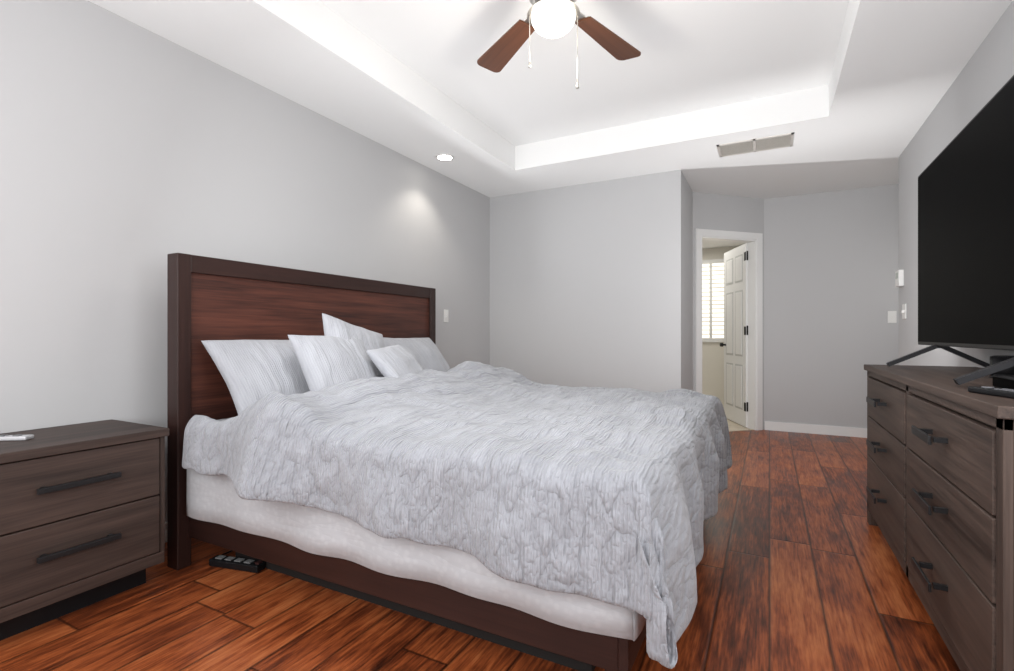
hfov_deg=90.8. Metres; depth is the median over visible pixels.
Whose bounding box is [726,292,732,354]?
groove
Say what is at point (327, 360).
pillow
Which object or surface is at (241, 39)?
ceiling
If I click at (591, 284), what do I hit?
wall
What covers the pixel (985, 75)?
wall
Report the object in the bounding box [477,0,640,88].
ceiling fan
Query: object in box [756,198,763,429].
wall
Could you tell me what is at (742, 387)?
groove
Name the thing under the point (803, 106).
ceiling tray
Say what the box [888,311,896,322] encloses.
light switch
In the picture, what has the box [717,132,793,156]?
ceiling vent
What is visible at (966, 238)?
tv
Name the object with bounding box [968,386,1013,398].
remote
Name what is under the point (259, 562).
switch
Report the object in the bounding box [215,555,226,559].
outlet
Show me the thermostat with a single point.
(899, 278)
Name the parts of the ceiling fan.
blade, chain, globe, chain, blade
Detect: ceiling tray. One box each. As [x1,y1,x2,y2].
[239,0,516,172]
[515,85,828,171]
[828,0,874,118]
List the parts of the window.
frame, frame, frame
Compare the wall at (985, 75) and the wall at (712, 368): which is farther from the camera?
the wall at (712, 368)
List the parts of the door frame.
door jamb, door trim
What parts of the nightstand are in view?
handle post, handle post, drawer, drawer, handle post, handle post, frame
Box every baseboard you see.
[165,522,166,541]
[765,421,866,437]
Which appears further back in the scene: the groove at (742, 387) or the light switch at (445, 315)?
the groove at (742, 387)
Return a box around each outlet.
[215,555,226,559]
[224,556,235,560]
[234,557,245,562]
[243,559,254,563]
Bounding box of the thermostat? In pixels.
[895,270,903,286]
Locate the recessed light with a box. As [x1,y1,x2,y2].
[435,154,453,160]
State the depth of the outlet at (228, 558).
2.37 m
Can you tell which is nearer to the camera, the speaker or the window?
the speaker
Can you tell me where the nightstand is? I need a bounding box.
[0,419,168,640]
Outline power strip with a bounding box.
[209,550,264,572]
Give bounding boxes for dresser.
[864,364,1013,670]
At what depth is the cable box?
1.57 m
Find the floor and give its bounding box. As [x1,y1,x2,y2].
[0,407,959,670]
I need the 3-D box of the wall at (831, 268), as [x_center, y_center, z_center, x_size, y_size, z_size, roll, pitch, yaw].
[3.867,-0.250,5.416,1.927,2.700,0.120,0,0,28]
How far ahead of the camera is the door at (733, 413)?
6.15 m
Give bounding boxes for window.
[702,259,723,341]
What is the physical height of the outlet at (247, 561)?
0.004 m
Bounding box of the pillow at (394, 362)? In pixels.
[366,344,427,389]
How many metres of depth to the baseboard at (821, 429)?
5.55 m
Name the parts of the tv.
leg, leg, panel, leg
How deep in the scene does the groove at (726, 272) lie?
6.41 m
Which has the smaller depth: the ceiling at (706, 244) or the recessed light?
the recessed light
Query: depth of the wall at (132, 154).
2.59 m
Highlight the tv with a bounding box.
[886,75,1013,384]
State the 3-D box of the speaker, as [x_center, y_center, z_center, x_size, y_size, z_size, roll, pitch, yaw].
[2.022,0.129,2.022,0.104,0.089,0.104,0,0,28]
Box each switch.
[255,560,262,564]
[444,309,447,321]
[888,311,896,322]
[902,304,905,318]
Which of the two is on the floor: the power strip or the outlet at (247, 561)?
the power strip
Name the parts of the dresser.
handle post, handle post, handle post, handle post, handle post, handle post, drawer, drawer, drawer, handle post, handle post, handle post, handle post, handle post, handle post, frame, drawer, drawer, drawer, frame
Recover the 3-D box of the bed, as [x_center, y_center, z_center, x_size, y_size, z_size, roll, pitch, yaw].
[-0.122,0.357,2.695,2.338,1.485,2.279,0,0,28]
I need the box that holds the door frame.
[695,228,762,429]
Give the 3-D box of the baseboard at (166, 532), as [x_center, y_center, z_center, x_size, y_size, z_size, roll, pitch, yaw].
[-1.518,1.050,3.225,0.014,0.100,5.700,0,0,28]
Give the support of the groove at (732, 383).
attached to the door at (733, 413)
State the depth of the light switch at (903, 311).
4.23 m
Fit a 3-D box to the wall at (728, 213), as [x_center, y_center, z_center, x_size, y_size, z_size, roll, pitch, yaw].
[2.391,-0.250,5.688,0.990,2.700,0.120,0,0,-17]
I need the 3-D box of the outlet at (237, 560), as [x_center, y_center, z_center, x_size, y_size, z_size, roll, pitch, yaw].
[-1.263,1.062,2.361,0.035,0.004,0.030,0,0,16]
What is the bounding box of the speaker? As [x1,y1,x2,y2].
[989,355,1013,377]
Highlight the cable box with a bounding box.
[993,374,1013,389]
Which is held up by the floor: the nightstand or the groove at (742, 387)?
the nightstand
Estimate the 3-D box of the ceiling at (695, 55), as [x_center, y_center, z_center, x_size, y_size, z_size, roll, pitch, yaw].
[0.204,-1.840,2.304,2.660,0.060,4.410,0,0,28]
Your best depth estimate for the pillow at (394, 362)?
2.68 m
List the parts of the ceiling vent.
frame, frame, frame, frame, frame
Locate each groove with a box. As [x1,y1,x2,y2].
[726,258,732,285]
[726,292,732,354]
[726,362,732,405]
[735,254,742,282]
[735,290,742,356]
[735,364,742,409]
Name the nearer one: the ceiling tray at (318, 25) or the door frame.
the ceiling tray at (318, 25)
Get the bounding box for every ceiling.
[88,0,1012,198]
[319,0,848,145]
[702,240,744,248]
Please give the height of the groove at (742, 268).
0.330 m
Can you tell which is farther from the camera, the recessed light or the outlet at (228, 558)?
the recessed light
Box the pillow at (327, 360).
[287,334,389,416]
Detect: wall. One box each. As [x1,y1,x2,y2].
[0,0,489,522]
[490,170,692,392]
[693,192,755,390]
[702,246,738,406]
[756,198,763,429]
[764,184,898,429]
[899,0,1013,367]
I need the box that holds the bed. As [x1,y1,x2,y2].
[167,253,731,670]
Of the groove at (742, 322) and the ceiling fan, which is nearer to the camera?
the ceiling fan
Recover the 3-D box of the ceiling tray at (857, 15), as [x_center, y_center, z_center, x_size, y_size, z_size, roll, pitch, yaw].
[1.355,-1.695,1.700,0.060,0.230,4.410,0,0,28]
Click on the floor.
(798, 567)
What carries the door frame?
attached to the wall at (759, 215)

